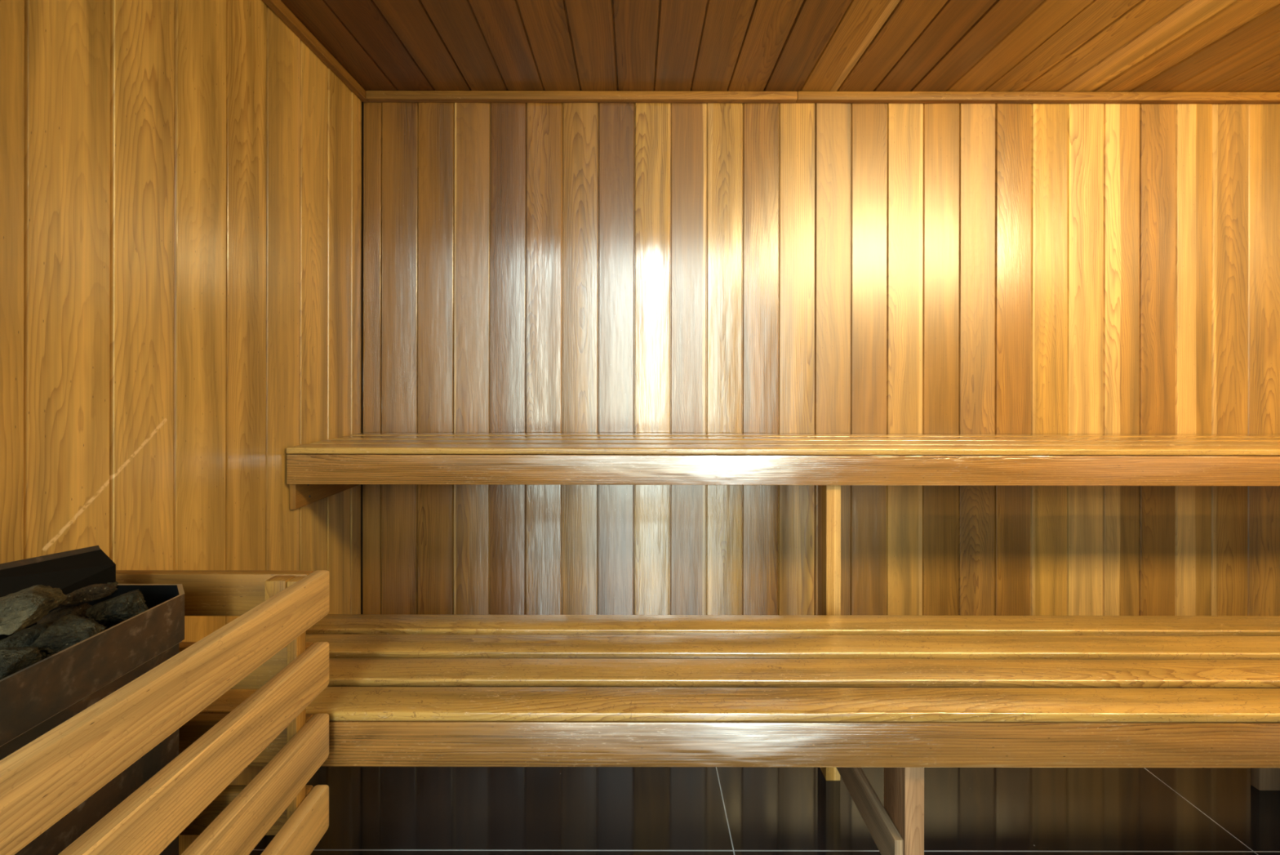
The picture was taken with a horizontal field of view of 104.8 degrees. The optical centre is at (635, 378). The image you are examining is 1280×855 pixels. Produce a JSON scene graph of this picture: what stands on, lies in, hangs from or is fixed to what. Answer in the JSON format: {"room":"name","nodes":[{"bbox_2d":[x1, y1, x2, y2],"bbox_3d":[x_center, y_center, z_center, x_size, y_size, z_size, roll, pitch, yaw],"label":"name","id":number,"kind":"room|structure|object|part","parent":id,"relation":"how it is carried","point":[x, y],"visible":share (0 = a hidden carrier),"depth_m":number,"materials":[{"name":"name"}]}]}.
{"room":"spa","nodes":[
{"label":"spa","id":0,"kind":"room"},
{"bbox_2d":[0,0,361,854],"bbox_3d":[-0.962,0.054,0.770,0.008,2.116,1.922,0,0,0],"label":"wall","id":1,"kind":"structure","parent":0,"point":[180,180],"depth_m":1.03,"materials":[{"name":"brown wood"}]},
{"bbox_2d":[262,0,368,102],"bbox_3d":[-0.946,-0.982,0.770,0.023,0.029,1.920,0,0,0],"label":"trim","id":2,"kind":"structure","parent":1,"relation":"attached to","point":[278,7],"depth_m":1.44,"materials":[{"name":"brown wood"}]},
{"bbox_2d":[248,765,1279,854],"bbox_3d":[0.379,1.114,0.063,4.826,0.001,3.937,0,0,0],"label":"floor","id":3,"kind":"structure","parent":0,"point":[373,810],"depth_m":1.26,"materials":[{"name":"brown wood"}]},
{"bbox_2d":[0,545,184,854],"bbox_3d":[-0.812,0.676,0.508,0.232,0.874,0.610,0,0,0],"label":"heater","id":4,"kind":"object","parent":3,"relation":"on","point":[36,699],"depth_m":0.66,"materials":[{"name":"metal"}]},
{"bbox_3d":[-0.754,0.342,0.585,0.063,0.046,0.060,0,0,-19],"label":"heater stone","id":5,"kind":"part","parent":4,"relation":"part of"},
{"bbox_3d":[-0.841,0.359,0.672,0.052,0.033,0.063,0,0,17],"label":"heater stone","id":6,"kind":"part","parent":4,"relation":"part of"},
{"bbox_3d":[-0.793,0.293,0.626,0.095,0.050,0.080,0,0,-22],"label":"heater stone","id":7,"kind":"part","parent":4,"relation":"part of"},
{"bbox_3d":[-0.837,0.349,0.721,0.055,0.032,0.050,0,0,-27],"label":"heater stone","id":8,"kind":"part","parent":4,"relation":"part of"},
{"bbox_3d":[-0.749,0.340,0.657,0.065,0.040,0.073,0,0,-21],"label":"heater stone","id":9,"kind":"part","parent":4,"relation":"part of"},
{"bbox_3d":[-0.809,0.318,0.721,0.075,0.028,0.033,0,0,-24],"label":"heater stone","id":10,"kind":"part","parent":4,"relation":"part of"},
{"bbox_2d":[0,583,184,746],"bbox_3d":[-0.815,0.371,0.503,0.226,0.071,0.599,0,0,0],"label":"tray","id":11,"kind":"object","parent":4,"relation":"on","point":[34,697],"depth_m":0.64,"materials":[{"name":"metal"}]},
{"bbox_3d":[-0.790,0.368,0.736,0.043,0.036,0.047,0,0,41],"label":"heater stone","id":12,"kind":"part","parent":4,"relation":"part of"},
{"bbox_3d":[-0.850,0.337,0.794,0.024,0.019,0.025,0,0,3],"label":"heater stone","id":13,"kind":"part","parent":4,"relation":"part of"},
{"bbox_3d":[-0.761,0.339,0.726,0.060,0.041,0.060,0,0,30],"label":"heater stone","id":14,"kind":"part","parent":4,"relation":"part of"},
{"bbox_2d":[0,569,328,854],"bbox_3d":[-0.754,0.728,0.508,0.408,0.768,0.762,0,0,0],"label":"guard","id":15,"kind":"object","parent":3,"relation":"on","point":[266,649],"visible":0.91,"depth_m":0.67,"materials":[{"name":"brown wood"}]},
{"bbox_3d":[-0.564,0.513,0.508,0.028,0.080,0.762,0,0,0],"label":"rail","id":16,"kind":"part","parent":15,"relation":"part of","materials":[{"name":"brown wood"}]},
{"bbox_3d":[-0.767,0.383,0.878,0.379,0.076,0.020,0,0,0],"label":"rail","id":17,"kind":"part","parent":15,"relation":"part of","materials":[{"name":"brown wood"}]},
{"bbox_3d":[-0.768,0.640,0.878,0.379,0.076,0.020,0,0,0],"label":"rail","id":18,"kind":"part","parent":15,"relation":"part of","materials":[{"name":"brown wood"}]},
{"bbox_3d":[-0.768,0.511,0.878,0.379,0.076,0.020,0,0,0],"label":"rail","id":19,"kind":"part","parent":15,"relation":"part of","materials":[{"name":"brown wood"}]},
{"bbox_3d":[-0.768,0.768,0.878,0.379,0.076,0.020,0,0,0],"label":"rail","id":20,"kind":"part","parent":15,"relation":"part of","materials":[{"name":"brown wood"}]},
{"bbox_3d":[-0.564,0.642,0.508,0.028,0.080,0.762,0,0,0],"label":"rail","id":21,"kind":"part","parent":15,"relation":"part of","materials":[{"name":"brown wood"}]},
{"bbox_3d":[-0.615,0.383,0.853,0.036,0.075,0.024,0,0,0],"label":"corner post","id":22,"kind":"part","parent":15,"relation":"part of","materials":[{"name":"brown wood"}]},
{"bbox_3d":[-0.564,0.770,0.508,0.028,0.080,0.762,0,0,0],"label":"rail","id":23,"kind":"part","parent":15,"relation":"part of","materials":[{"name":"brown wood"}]},
{"bbox_3d":[-0.587,0.730,0.853,0.017,0.766,0.025,0,0,0],"label":"corner post","id":24,"kind":"part","parent":15,"relation":"part of","materials":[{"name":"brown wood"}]},
{"bbox_2d":[198,613,1279,854],"bbox_3d":[0.812,0.864,1.128,3.542,0.502,0.452,0,0,0],"label":"bench","id":25,"kind":"object","parent":3,"relation":"on","point":[903,695],"visible":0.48,"depth_m":0.96,"materials":[{"name":"brown wood"}]},
{"bbox_3d":[0.524,0.874,0.963,0.037,0.482,0.080,0,0,0],"label":"leg","id":26,"kind":"part","parent":25,"relation":"part of","materials":[{"name":"brown wood"}]},
{"bbox_3d":[1.730,0.903,1.344,0.080,0.428,0.020,0,0,0],"label":"leg","id":27,"kind":"part","parent":25,"relation":"part of","materials":[{"name":"brown wood"}]},
{"bbox_2d":[286,432,1279,780],"bbox_3d":[0.812,0.654,1.535,3.542,0.923,0.384,0,0,0],"label":"bench","id":28,"kind":"object","parent":3,"relation":"on","point":[316,471],"visible":0.98,"depth_m":1.34,"materials":[{"name":"brown wood"}]},
{"bbox_3d":[0.549,0.663,1.396,0.041,0.904,0.065,0,0,0],"label":"post","id":29,"kind":"part","parent":28,"relation":"part of","materials":[{"name":"brown wood"}]},
{"bbox_2d":[280,0,1279,92],"bbox_3d":[0.817,-0.996,0.770,3.551,0.008,1.922,0,0,0],"label":"ceiling","id":30,"kind":"structure","parent":0,"point":[1091,46],"depth_m":1.47,"materials":[{"name":"brown wood"}]},
{"bbox_2d":[360,101,1279,688],"bbox_3d":[0.815,-0.003,1.787,3.805,2.236,0.116,0,0,0],"label":"wall","id":31,"kind":"structure","parent":0,"point":[772,268],"depth_m":1.73,"materials":[{"name":"brown wood"}]},
{"bbox_2d":[365,90,797,102],"bbox_3d":[-0.186,-0.980,1.718,1.495,0.029,0.024,0,0,0],"label":"trim","id":32,"kind":"structure","parent":31,"relation":"attached to","point":[411,96],"depth_m":1.71,"materials":[{"name":"brown wood"}]},
{"bbox_2d":[795,91,1279,103],"bbox_3d":[1.577,-0.977,1.718,2.027,0.029,0.024,0,0,0],"label":"trim","id":33,"kind":"structure","parent":31,"relation":"attached to","point":[878,97],"depth_m":1.71,"materials":[{"name":"brown wood"}]}
]}

